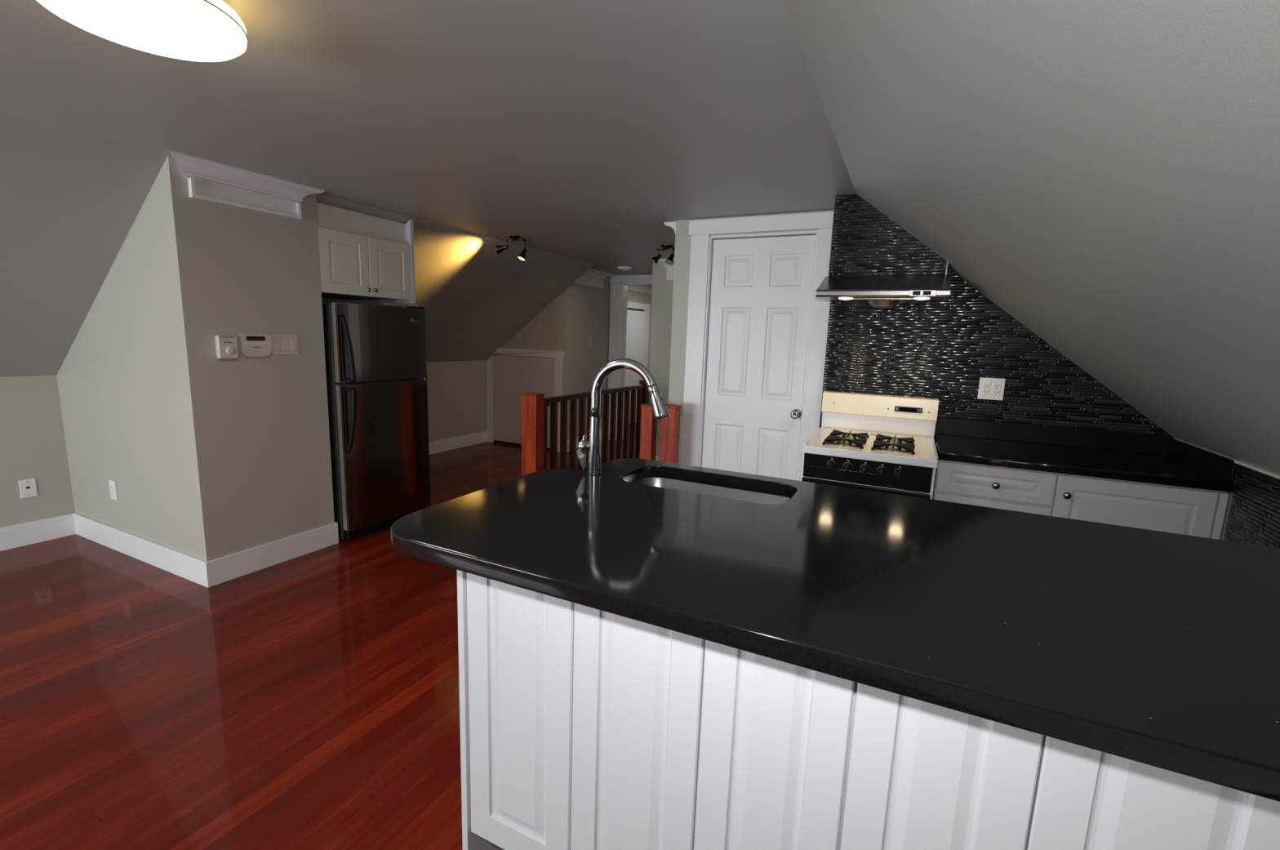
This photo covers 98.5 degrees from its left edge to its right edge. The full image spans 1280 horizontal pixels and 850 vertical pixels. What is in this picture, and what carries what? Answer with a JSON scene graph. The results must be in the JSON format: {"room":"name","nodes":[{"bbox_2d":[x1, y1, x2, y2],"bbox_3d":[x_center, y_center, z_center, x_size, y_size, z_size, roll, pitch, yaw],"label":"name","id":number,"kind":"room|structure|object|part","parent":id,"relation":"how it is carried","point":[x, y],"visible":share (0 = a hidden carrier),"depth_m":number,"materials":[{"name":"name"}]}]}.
{"room":"kitchen","nodes":[
{"label":"kitchen","id":0,"kind":"room"},
{"bbox_2d":[56,155,334,561],"bbox_3d":[-2.807,-0.330,3.441,1.547,2.175,0.727,6,10,26],"label":"wall","id":1,"kind":"structure","parent":0,"point":[208,457],"depth_m":3.04,"materials":[{"name":"paint"}]},
{"bbox_2d":[108,480,117,500],"bbox_3d":[-3.164,0.390,3.308,0.074,0.116,0.009,6,10,26],"label":"wall outlet","id":2,"kind":"object","parent":1,"relation":"attached to","point":[113,488],"visible":1,"depth_m":3.30,"materials":[{"name":"white plastic"}]},
{"bbox_2d":[110,484,114,495],"bbox_3d":[-3.165,0.391,3.306,0.033,0.066,0.003,6,10,26],"label":"receptacle","id":3,"kind":"object","parent":2,"relation":"attached to","point":[112,486],"depth_m":3.30,"materials":[{"name":"white plastic"}]},
{"bbox_2d":[73,513,206,586],"bbox_3d":[-2.998,0.721,3.270,1.533,0.142,0.014,6,10,26],"label":"baseboard","id":4,"kind":"structure","parent":1,"relation":"attached to","point":[183,565],"depth_m":3.21,"materials":[{"name":"white paint"}]},
{"bbox_2d":[214,335,238,358],"bbox_3d":[-2.172,-0.411,2.900,0.042,0.118,0.088,6,10,26],"label":"thermostat","id":5,"kind":"object","parent":1,"relation":"attached to","point":[226,346],"visible":1,"depth_m":2.88,"materials":[{"name":"beige plastic"}]},
{"bbox_2d":[186,177,302,219],"bbox_3d":[-2.076,-1.193,2.930,0.032,0.089,0.542,6,10,26],"label":"trim","id":6,"kind":"structure","parent":1,"relation":"attached to","point":[200,190],"depth_m":2.90,"materials":[{"name":"white paint"}]},
{"bbox_2d":[168,149,324,203],"bbox_3d":[-2.046,-1.274,2.893,0.104,0.090,0.752,6,10,26],"label":"trim","id":7,"kind":"structure","parent":1,"relation":"attached to","point":[202,170],"depth_m":2.85,"materials":[{"name":"white paint"}]},
{"bbox_2d":[237,333,271,356],"bbox_3d":[-2.115,-0.439,3.033,0.024,0.122,0.158,6,10,26],"label":"alarm keypad","id":8,"kind":"object","parent":1,"relation":"attached to","point":[250,344],"visible":1,"depth_m":3.02,"materials":[{"name":"beige plastic"}]},
{"bbox_2d":[204,522,338,587],"bbox_3d":[-2.141,0.751,3.265,0.014,0.142,0.755,6,10,26],"label":"baseboard","id":9,"kind":"structure","parent":1,"relation":"attached to","point":[233,566],"depth_m":3.21,"materials":[{"name":"white paint"}]},
{"bbox_2d":[270,333,298,355],"bbox_3d":[-2.048,-0.464,3.182,0.010,0.116,0.152,6,10,26],"label":"light switch","id":10,"kind":"object","parent":1,"relation":"attached to","point":[282,344],"visible":1,"depth_m":3.17,"materials":[{"name":"beige plastic"}]},
{"bbox_2d":[316,202,415,303],"bbox_3d":[-2.043,-1.146,3.754,0.668,0.578,0.708,6,10,26],"label":"upper cabinet","id":11,"kind":"object","parent":1,"relation":"attached to","point":[362,256],"visible":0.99,"depth_m":3.61,"materials":[{"name":"white wood"}]},
{"bbox_3d":[-1.863,-1.020,3.476,0.020,0.384,0.336,6,10,26],"label":"door","id":12,"kind":"part","parent":11,"relation":"part of","materials":[{"name":"white wood"}]},
{"bbox_3d":[-1.817,-1.304,3.604,0.016,0.151,0.681,6,10,26],"label":"filler panel","id":13,"kind":"part","parent":11,"relation":"part of","materials":[{"name":"white wood"}]},
{"bbox_3d":[-1.713,-1.063,3.778,0.020,0.384,0.336,6,10,26],"label":"door","id":14,"kind":"part","parent":11,"relation":"part of","materials":[{"name":"white wood"}]},
{"bbox_3d":[-1.770,-1.176,3.998,0.342,0.578,0.027,6,10,26],"label":"panel","id":15,"kind":"part","parent":11,"relation":"part of","materials":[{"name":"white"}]},
{"bbox_2d":[0,360,487,527],"bbox_3d":[-3.807,0.220,3.455,0.150,1.100,8.117,6,10,26],"label":"wall","id":16,"kind":"structure","parent":0,"point":[33,445],"depth_m":3.46,"materials":[{"name":"paint"}]},
{"bbox_2d":[17,478,37,497],"bbox_3d":[-3.768,0.390,3.394,0.007,0.112,0.072,6,10,26],"label":"phone jack","id":17,"kind":"object","parent":16,"relation":"attached to","point":[28,488],"visible":1,"depth_m":3.39,"materials":[{"name":"white plastic"}]},
{"bbox_2d":[0,512,75,551],"bbox_3d":[-4.593,0.905,1.792,0.014,0.142,4.095,6,10,26],"label":"baseboard","id":18,"kind":"structure","parent":16,"relation":"attached to","point":[16,535],"depth_m":3.44,"materials":[{"name":"white paint"}]},
{"bbox_2d":[428,431,487,454],"bbox_3d":[-2.496,0.299,6.007,0.014,0.142,2.447,6,10,26],"label":"baseboard","id":19,"kind":"structure","parent":16,"relation":"attached to","point":[440,446],"depth_m":6.60,"materials":[{"name":"white paint"}]},
{"bbox_2d":[0,111,594,377],"bbox_3d":[-3.075,-0.856,2.936,1.697,1.276,8.117,6,10,26],"label":"ceiling","id":20,"kind":"structure","parent":0,"point":[70,200],"depth_m":2.96,"materials":[{"name":"paint"}]},
{"bbox_2d":[0,422,635,849],"bbox_3d":[-0.193,0.780,4.065,6.300,0.040,12.350,6,10,26],"label":"floor","id":21,"kind":"structure","parent":0,"point":[311,700],"depth_m":2.08,"materials":[{"name":"red wood"}]},
{"bbox_2d":[322,302,430,539],"bbox_3d":[-1.976,-0.061,3.895,0.802,1.556,0.684,6,10,26],"label":"refrigerator","id":22,"kind":"object","parent":21,"relation":"on","point":[375,355],"visible":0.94,"depth_m":3.66,"materials":[{"name":"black metal"}]},
{"bbox_3d":[-1.791,-0.466,3.377,0.103,0.417,0.032,6,10,26],"label":"handle","id":23,"kind":"part","parent":22,"relation":"part of","materials":[{"name":"black plastic"}]},
{"bbox_3d":[-1.805,-0.031,3.447,0.103,0.421,0.032,6,10,26],"label":"handle","id":24,"kind":"part","parent":22,"relation":"part of","materials":[{"name":"black plastic"}]},
{"bbox_3d":[-1.719,-0.548,3.695,0.071,0.493,0.678,6,10,26],"label":"freezer door","id":25,"kind":"part","parent":22,"relation":"part of","materials":[{"name":"silver metal"}]},
{"bbox_3d":[-1.743,0.177,3.811,0.071,0.952,0.678,6,10,26],"label":"door","id":26,"kind":"part","parent":22,"relation":"part of","materials":[{"name":"silver metal"}]},
{"bbox_2d":[520,379,648,475],"bbox_3d":[-0.399,0.111,5.065,0.140,0.950,2.021,6,10,26],"label":"stair railing","id":27,"kind":"object","parent":21,"relation":"on","point":[534,405],"visible":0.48,"depth_m":4.68,"materials":[{"name":"red wood"}]},
{"bbox_3d":[-0.821,0.233,4.217,0.140,0.950,0.111,6,10,26],"label":"newel post","id":28,"kind":"part","parent":27,"relation":"part of","materials":[{"name":"red wood"}]},
{"bbox_3d":[-0.361,-0.297,5.044,0.050,0.041,1.905,6,10,26],"label":"handrail","id":29,"kind":"part","parent":27,"relation":"part of","materials":[{"name":"red wood"}]},
{"bbox_3d":[0.031,-0.010,5.923,0.086,0.945,0.086,6,10,26],"label":"newel post","id":30,"kind":"part","parent":27,"relation":"part of","materials":[{"name":"red wood"}]},
{"bbox_2d":[640,403,681,463],"bbox_3d":[0.142,0.330,3.790,0.254,0.958,0.178,6,10,26],"label":"newel post","id":31,"kind":"object","parent":21,"relation":"on","point":[669,434],"visible":0.25,"depth_m":3.67,"materials":[{"name":"red wood"}]},
{"bbox_3d":[0.049,0.331,3.787,0.090,0.950,0.091,6,10,26],"label":"newel post","id":32,"kind":"part","parent":31,"relation":"part of","materials":[{"name":"red wood"}]},
{"bbox_3d":[0.190,0.342,3.727,0.110,0.958,0.106,6,10,26],"label":"newel post","id":33,"kind":"part","parent":31,"relation":"part of","materials":[{"name":"red wood"}]},
{"bbox_2d":[457,569,1279,849],"bbox_3d":[0.615,0.761,1.063,1.903,1.002,0.663,6,10,26],"label":"base cabinet","id":34,"kind":"object","parent":21,"relation":"on","point":[583,727],"visible":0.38,"depth_m":0.89,"materials":[{"name":"white wood"}]},
{"bbox_3d":[-0.231,0.667,1.470,0.016,1.002,0.663,6,10,26],"label":"panel","id":35,"kind":"part","parent":34,"relation":"part of","materials":[{"name":"white wood"}]},
{"bbox_3d":[-0.241,0.565,1.101,0.254,0.676,0.019,6,10,26],"label":"door","id":36,"kind":"part","parent":34,"relation":"part of","materials":[{"name":"white wood"}]},
{"bbox_3d":[-0.013,0.590,0.992,0.248,0.676,0.019,6,10,26],"label":"door","id":37,"kind":"part","parent":34,"relation":"part of","materials":[{"name":"white wood"}]},
{"bbox_3d":[0.201,0.614,0.888,0.226,0.676,0.019,6,10,26],"label":"door","id":38,"kind":"part","parent":34,"relation":"part of","materials":[{"name":"white wood"}]},
{"bbox_2d":[391,457,1279,801],"bbox_3d":[0.557,0.251,0.958,1.974,0.032,0.822,6,10,26],"label":"countertop","id":39,"kind":"structure","parent":34,"relation":"on","point":[1158,649],"depth_m":0.83,"materials":[{"name":"black stone"}]},
{"bbox_2d":[576,358,669,475],"bbox_3d":[-0.044,-0.015,1.412,0.255,0.310,0.047,6,10,26],"label":"faucet","id":40,"kind":"object","parent":39,"relation":"on","point":[593,446],"visible":1,"depth_m":1.43,"materials":[{"name":"silver metal"}]},
{"bbox_3d":[-0.155,0.073,1.466,0.028,0.098,0.012,6,10,26],"label":"lever","id":41,"kind":"part","parent":40,"relation":"part of","materials":[{"name":"silver metal"}]},
{"bbox_3d":[-0.043,-0.082,1.403,0.188,0.176,0.026,6,10,26],"label":"gooseneck spout","id":42,"kind":"part","parent":40,"relation":"part of","materials":[{"name":"silver metal"}]},
{"bbox_2d":[631,476,791,504],"bbox_3d":[0.169,0.263,1.435,0.474,0.166,0.249,6,10,26],"label":"undermount sink","id":43,"kind":"object","parent":39,"relation":"in","point":[760,497],"visible":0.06,"depth_m":1.52,"materials":[{"name":"silver metal"}]},
{"bbox_3d":[0.405,0.637,0.790,0.220,0.676,0.019,6,10,26],"label":"door","id":44,"kind":"part","parent":34,"relation":"part of","materials":[{"name":"white wood"}]},
{"bbox_3d":[0.616,0.660,0.689,0.244,0.676,0.019,6,10,26],"label":"door","id":45,"kind":"part","parent":34,"relation":"part of","materials":[{"name":"white wood"}]},
{"bbox_2d":[800,391,938,499],"bbox_3d":[1.151,0.424,2.825,0.579,1.104,0.755,6,10,26],"label":"gas stove","id":46,"kind":"object","parent":21,"relation":"on","point":[875,442],"visible":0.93,"depth_m":2.62,"materials":[{"name":"white metal"}]},
{"bbox_3d":[0.885,0.186,2.553,0.043,0.043,0.032,6,10,26],"label":"burner knob","id":47,"kind":"part","parent":46,"relation":"part of","materials":[{"name":"grey plastic"}]},
{"bbox_3d":[0.949,0.193,2.522,0.043,0.043,0.032,6,10,26],"label":"burner knob","id":48,"kind":"part","parent":46,"relation":"part of","materials":[{"name":"grey plastic"}]},
{"bbox_3d":[1.015,0.200,2.490,0.043,0.043,0.032,6,10,26],"label":"burner knob","id":49,"kind":"part","parent":46,"relation":"part of","materials":[{"name":"grey plastic"}]},
{"bbox_3d":[1.009,0.543,2.555,0.545,0.545,0.018,6,10,26],"label":"oven door","id":50,"kind":"part","parent":46,"relation":"part of","materials":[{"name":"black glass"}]},
{"bbox_3d":[1.027,0.214,2.518,0.541,0.116,0.036,6,10,26],"label":"control panel","id":51,"kind":"part","parent":46,"relation":"part of","materials":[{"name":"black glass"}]},
{"bbox_2d":[801,426,937,468],"bbox_3d":[1.176,0.085,2.794,0.571,0.062,0.700,6,10,26],"label":"cooktop","id":52,"kind":"object","parent":46,"relation":"in","point":[901,447],"depth_m":2.60,"materials":[{"name":"white metal"}]},
{"bbox_3d":[1.312,-0.106,3.038,0.579,0.114,0.098,6,10,26],"label":"backguard panel","id":53,"kind":"part","parent":46,"relation":"part of","materials":[{"name":"white metal"}]},
{"bbox_3d":[1.079,0.207,2.459,0.043,0.043,0.032,6,10,26],"label":"burner knob","id":54,"kind":"part","parent":46,"relation":"part of","materials":[{"name":"grey plastic"}]},
{"bbox_3d":[1.142,0.214,2.429,0.043,0.043,0.032,6,10,26],"label":"burner knob","id":55,"kind":"part","parent":46,"relation":"part of","materials":[{"name":"grey plastic"}]},
{"bbox_2d":[932,459,1228,539],"bbox_3d":[1.915,0.609,2.628,0.979,0.893,0.624,6,10,26],"label":"base cabinet","id":56,"kind":"object","parent":21,"relation":"on","point":[1188,511],"visible":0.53,"depth_m":2.30,"materials":[{"name":"white wood"}]},
{"bbox_3d":[1.560,0.484,2.480,0.441,0.302,0.020,6,10,26],"label":"drawer","id":57,"kind":"part","parent":56,"relation":"part of","materials":[{"name":"white wood"}]},
{"bbox_3d":[1.563,0.266,2.420,0.032,0.032,0.030,6,10,26],"label":"knob","id":58,"kind":"part","parent":56,"relation":"part of","materials":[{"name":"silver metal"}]},
{"bbox_3d":[1.568,0.256,2.444,0.441,0.140,0.020,6,10,26],"label":"drawer","id":59,"kind":"part","parent":56,"relation":"part of","materials":[{"name":"white wood"}]},
{"bbox_3d":[1.790,0.295,2.311,0.032,0.032,0.030,6,10,26],"label":"knob","id":60,"kind":"part","parent":56,"relation":"part of","materials":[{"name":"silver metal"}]},
{"bbox_2d":[933,417,1238,492],"bbox_3d":[1.932,0.106,2.553,0.985,0.125,0.614,6,10,26],"label":"countertop","id":61,"kind":"structure","parent":56,"relation":"on","point":[1161,460],"depth_m":2.53,"materials":[{"name":"black stone"}]},
{"bbox_3d":[1.985,0.616,2.288,0.503,0.772,0.020,6,10,26],"label":"door","id":62,"kind":"part","parent":56,"relation":"part of","materials":[{"name":"white wood"}]},
{"bbox_2d":[342,299,417,306],"bbox_3d":[-2.332,-0.345,4.425,1.546,1.925,0.016,6,10,26],"label":"wall","id":63,"kind":"structure","parent":0,"point":[375,302],"depth_m":4.18,"materials":[{"name":"paint"}]},
{"bbox_2d":[0,0,856,275],"bbox_3d":[-0.958,-1.285,2.465,3.400,0.140,9.260,6,10,26],"label":"ceiling","id":64,"kind":"structure","parent":0,"point":[575,129],"depth_m":1.95,"materials":[{"name":"paint"}]},
{"bbox_2d":[36,0,248,61],"bbox_3d":[-1.141,-0.970,1.264,0.393,0.114,0.393,6,10,26],"label":"ceiling light","id":65,"kind":"object","parent":64,"relation":"attached to","point":[196,30],"visible":1,"depth_m":1.26,"materials":[{"name":"beige glass"}]},
{"bbox_2d":[495,235,527,261],"bbox_3d":[-1.051,-1.447,4.532,0.306,0.201,0.126,6,10,26],"label":"track light","id":66,"kind":"object","parent":64,"relation":"attached to","point":[499,249],"visible":1,"depth_m":4.48,"materials":[{"name":"black metal"}]},
{"bbox_2d":[617,266,631,270],"bbox_3d":[-0.179,-1.789,6.306,0.170,0.030,0.170,6,10,26],"label":"recessed light","id":67,"kind":"object","parent":64,"relation":"in","point":[623,268],"visible":1,"depth_m":6.25,"materials":[{"name":"beige"}]},
{"bbox_2d":[651,244,675,264],"bbox_3d":[0.206,-1.462,4.751,0.221,0.157,0.121,6,10,26],"label":"track light","id":68,"kind":"object","parent":64,"relation":"attached to","point":[670,260],"visible":0.99,"depth_m":4.71,"materials":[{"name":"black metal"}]},
{"bbox_2d":[497,275,610,439],"bbox_3d":[-1.194,-0.881,7.211,1.275,2.176,1.142,6,10,26],"label":"wall","id":69,"kind":"structure","parent":0,"point":[580,313],"depth_m":6.65,"materials":[{"name":"paint"}]},
{"bbox_2d":[493,440,550,450],"bbox_3d":[-1.451,0.245,6.850,0.929,0.050,0.012,6,10,26],"label":"trim","id":70,"kind":"structure","parent":69,"relation":"attached to","point":[495,441],"depth_m":6.94,"materials":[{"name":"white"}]},
{"bbox_2d":[492,354,554,448],"bbox_3d":[-1.447,-0.296,6.741,0.932,1.083,0.062,6,10,26],"label":"door","id":71,"kind":"structure","parent":69,"relation":"in","point":[513,375],"depth_m":6.79,"materials":[{"name":"grey"}]},
{"bbox_2d":[486,347,564,452],"bbox_3d":[-1.428,-0.322,6.750,1.148,1.203,0.024,6,10,26],"label":"trim","id":72,"kind":"structure","parent":69,"relation":"attached to","point":[557,355],"depth_m":6.66,"materials":[{"name":"white paint"}]},
{"bbox_2d":[566,430,602,451],"bbox_3d":[-0.679,0.195,7.036,0.014,0.142,1.013,6,10,26],"label":"baseboard","id":73,"kind":"structure","parent":69,"relation":"attached to","point":[585,436],"depth_m":6.82,"materials":[{"name":"white paint"}]},
{"bbox_2d":[573,275,604,288],"bbox_3d":[-0.622,-1.740,6.686,0.033,0.105,0.670,6,10,26],"label":"trim","id":74,"kind":"structure","parent":69,"relation":"attached to","point":[582,280],"depth_m":6.68,"materials":[{"name":"white paint"}]},
{"bbox_2d":[588,337,591,346],"bbox_3d":[-0.620,-1.038,6.875,0.014,0.116,0.072,6,10,26],"label":"hall light switch","id":75,"kind":"object","parent":69,"relation":"attached to","point":[589,338],"visible":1,"depth_m":6.87,"materials":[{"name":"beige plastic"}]},
{"bbox_2d":[582,268,613,279],"bbox_3d":[-0.581,-1.831,6.669,0.104,0.090,0.888,6,10,26],"label":"trim","id":76,"kind":"structure","parent":69,"relation":"attached to","point":[591,273],"depth_m":6.76,"materials":[{"name":"white paint"}]},
{"bbox_2d":[608,274,638,362],"bbox_3d":[0.203,-0.817,7.107,1.333,2.176,0.110,6,10,26],"label":"wall","id":77,"kind":"structure","parent":0,"point":[628,274],"depth_m":7.21,"materials":[{"name":"paint"}]},
{"bbox_2d":[608,274,652,440],"bbox_3d":[0.106,-0.824,7.143,1.120,2.170,0.150,6,10,26],"label":"trim","id":78,"kind":"structure","parent":77,"relation":"attached to","point":[619,290],"depth_m":7.21,"materials":[{"name":"white paint"}]},
{"bbox_2d":[626,289,651,369],"bbox_3d":[0.624,-1.077,8.577,2.100,2.250,2.940,6,10,26],"label":"wall","id":79,"kind":"structure","parent":0,"point":[633,295],"depth_m":8.88,"materials":[{"name":"paint"}]},
{"bbox_2d":[624,309,644,423],"bbox_3d":[-0.148,-0.899,8.700,0.034,1.790,0.830,6,10,26],"label":"door","id":80,"kind":"structure","parent":79,"relation":"in","point":[635,318],"depth_m":8.72,"materials":[{"name":"white paint"}]},
{"bbox_2d":[626,307,644,311],"bbox_3d":[-0.126,-0.922,8.781,0.012,1.830,0.720,6,10,26],"label":"trim","id":81,"kind":"structure","parent":79,"relation":"attached to","point":[631,308],"depth_m":8.69,"materials":[{"name":"black metal"}]},
{"bbox_2d":[626,301,650,379],"bbox_3d":[-0.107,-0.971,8.793,0.025,1.925,1.070,6,10,26],"label":"trim","id":82,"kind":"structure","parent":79,"relation":"attached to","point":[646,308],"depth_m":9.07,"materials":[{"name":"white paint"}]},
{"bbox_2d":[627,284,652,293],"bbox_3d":[0.000,-2.179,8.684,0.070,0.150,2.820,6,10,26],"label":"trim","id":83,"kind":"structure","parent":79,"relation":"attached to","point":[641,288],"depth_m":8.74,"materials":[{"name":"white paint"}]},
{"bbox_2d":[648,260,673,455],"bbox_3d":[2.052,-0.534,5.535,3.805,2.316,1.120,6,10,26],"label":"wall","id":84,"kind":"structure","parent":0,"point":[662,289],"depth_m":5.75,"materials":[{"name":"paint"}]},
{"bbox_2d":[657,258,674,269],"bbox_3d":[0.582,-1.592,5.425,0.923,0.090,0.104,6,10,26],"label":"trim","id":85,"kind":"structure","parent":84,"relation":"attached to","point":[663,261],"depth_m":5.58,"materials":[{"name":"white paint"}]},
{"bbox_2d":[666,268,674,280],"bbox_3d":[0.595,-1.499,5.473,0.715,0.115,0.030,6,10,26],"label":"trim","id":86,"kind":"structure","parent":84,"relation":"attached to","point":[669,274],"depth_m":5.60,"materials":[{"name":"white paint"}]},
{"bbox_2d":[668,209,833,463],"bbox_3d":[1.857,-0.270,4.043,2.815,2.176,1.770,6,10,26],"label":"wall","id":87,"kind":"structure","parent":0,"point":[682,240],"depth_m":3.76,"materials":[{"name":"paint"}]},
{"bbox_2d":[663,222,675,233],"bbox_3d":[0.564,-1.439,4.470,0.104,0.090,1.604,6,10,26],"label":"trim","id":88,"kind":"structure","parent":87,"relation":"attached to","point":[672,224],"depth_m":3.75,"materials":[{"name":"white paint"}]},
{"bbox_2d":[680,211,833,480],"bbox_3d":[0.745,-0.239,3.649,0.962,2.165,0.120,6,10,26],"label":"trim","id":89,"kind":"structure","parent":87,"relation":"attached to","point":[700,230],"depth_m":3.53,"materials":[{"name":"white paint"}]},
{"bbox_2d":[701,235,816,479],"bbox_3d":[0.734,-0.179,3.628,0.655,2.036,0.104,6,10,26],"label":"door","id":90,"kind":"structure","parent":87,"relation":"in","point":[762,287],"depth_m":3.60,"materials":[{"name":"white paint"}]},
{"bbox_3d":[0.987,-0.067,3.498,0.062,0.062,0.068,6,10,26],"label":"knob","id":91,"kind":"part","parent":90,"relation":"part of","materials":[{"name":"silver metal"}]},
{"bbox_2d":[829,193,946,275],"bbox_3d":[1.329,-0.972,2.937,0.558,0.476,0.194,6,10,26],"label":"wall","id":92,"kind":"structure","parent":0,"point":[893,271],"depth_m":2.89,"materials":[{"name":"black tile"}]},
{"bbox_2d":[815,274,950,308],"bbox_3d":[1.256,-0.691,2.850,0.594,0.169,0.482,6,10,26],"label":"range hood","id":93,"kind":"object","parent":92,"relation":"attached to","point":[882,291],"visible":1,"depth_m":2.74,"materials":[{"name":"silver metal"}]},
{"bbox_2d":[838,297,853,299],"bbox_3d":[1.041,-0.639,2.791,0.068,0.012,0.068,6,10,26],"label":"lamp","id":94,"kind":"object","parent":93,"relation":"attached to","point":[838,298],"depth_m":2.77,"materials":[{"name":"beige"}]},
{"bbox_2d":[912,290,920,294],"bbox_3d":[1.293,-0.617,2.576,0.032,0.019,0.008,6,10,26],"label":"rocker switch","id":95,"kind":"object","parent":93,"relation":"attached to","point":[914,292],"depth_m":2.57,"materials":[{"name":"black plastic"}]},
{"bbox_2d":[913,297,929,300],"bbox_3d":[1.350,-0.605,2.642,0.068,0.012,0.068,6,10,26],"label":"lamp","id":96,"kind":"object","parent":93,"relation":"attached to","point":[921,299],"depth_m":2.62,"materials":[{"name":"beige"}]},
{"bbox_3d":[1.318,-0.615,2.570,0.113,0.029,0.009,6,10,26],"label":"switch panel","id":97,"kind":"part","parent":93,"relation":"part of","materials":[{"name":"silver metal"}]},
{"bbox_2d":[923,290,931,294],"bbox_3d":[1.331,-0.612,2.557,0.032,0.019,0.008,6,10,26],"label":"rocker switch","id":98,"kind":"object","parent":93,"relation":"attached to","point":[925,292],"depth_m":2.55,"materials":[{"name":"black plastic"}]},
{"bbox_2d":[827,195,947,276],"bbox_3d":[1.284,-0.958,2.847,0.566,0.474,0.012,6,10,26],"label":"trim","id":99,"kind":"structure","parent":92,"relation":"attached to","point":[835,195],"depth_m":2.95,"materials":[{"name":"silver metal"}]},
{"bbox_2d":[830,195,946,275],"bbox_3d":[1.285,-0.957,2.849,0.553,0.469,0.002,6,10,26],"label":"tiles","id":100,"kind":"structure","parent":92,"relation":"attached to","point":[937,262],"depth_m":2.88,"materials":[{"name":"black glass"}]},
{"bbox_2d":[782,0,1279,474],"bbox_3d":[1.026,-0.387,0.954,1.640,1.302,8.100,6,10,26],"label":"ceiling","id":101,"kind":"structure","parent":0,"point":[1105,174],"depth_m":1.06,"materials":[{"name":"paint"}]},
{"bbox_2d":[1173,437,1279,547],"bbox_3d":[1.247,0.942,-0.001,0.156,1.024,6.260,6,10,26],"label":"wall","id":102,"kind":"structure","parent":0,"point":[1240,464],"depth_m":2.02,"materials":[{"name":"black tile"}]},
{"bbox_2d":[1222,464,1279,547],"bbox_3d":[1.738,0.767,1.160,0.001,0.971,2.199,6,10,26],"label":"wall tiles","id":103,"kind":"structure","parent":102,"relation":"attached to","point":[1270,477],"depth_m":1.94,"materials":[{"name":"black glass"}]},
{"bbox_2d":[1234,459,1279,479],"bbox_3d":[1.507,0.347,0.595,0.022,0.010,3.300,6,10,26],"label":"trim","id":104,"kind":"structure","parent":102,"relation":"attached to","point":[1239,462],"depth_m":1.93,"materials":[{"name":"white paint"}]},
{"bbox_3d":[1.905,-0.109,2.973,1.752,2.200,0.130,6,10,26],"label":"wall","id":105,"kind":"structure","parent":0,"visible":0},
{"bbox_2d":[819,271,1173,438],"bbox_3d":[1.810,-0.240,2.920,1.602,1.870,0.014,6,10,26],"label":"wall","id":106,"kind":"structure","parent":105,"relation":"attached to","point":[963,289],"depth_m":2.94,"materials":[{"name":"black tile"}]},
{"bbox_2d":[821,268,1170,435],"bbox_3d":[1.816,-0.505,2.871,1.601,0.971,0.001,6,10,26],"label":"wall tiles","id":107,"kind":"structure","parent":106,"relation":"attached to","point":[835,348],"depth_m":2.93,"materials":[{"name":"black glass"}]},
{"bbox_2d":[977,377,1005,399],"bbox_3d":[1.845,-0.190,2.894,0.114,0.114,0.009,6,10,26],"label":"wall outlet","id":108,"kind":"object","parent":107,"relation":"attached to","point":[992,388],"visible":1,"depth_m":2.89,"materials":[{"name":"white plastic"}]},
{"bbox_2d":[982,382,991,395],"bbox_3d":[1.823,-0.192,2.902,0.033,0.066,0.003,6,10,26],"label":"receptacle","id":109,"kind":"object","parent":108,"relation":"attached to","point":[986,386],"depth_m":2.90,"materials":[{"name":"white plastic"}]},
{"bbox_2d":[991,382,1000,395],"bbox_3d":[1.864,-0.187,2.882,0.033,0.066,0.003,6,10,26],"label":"receptacle","id":110,"kind":"object","parent":108,"relation":"attached to","point":[996,387],"depth_m":2.88,"materials":[{"name":"white plastic"}]}
]}

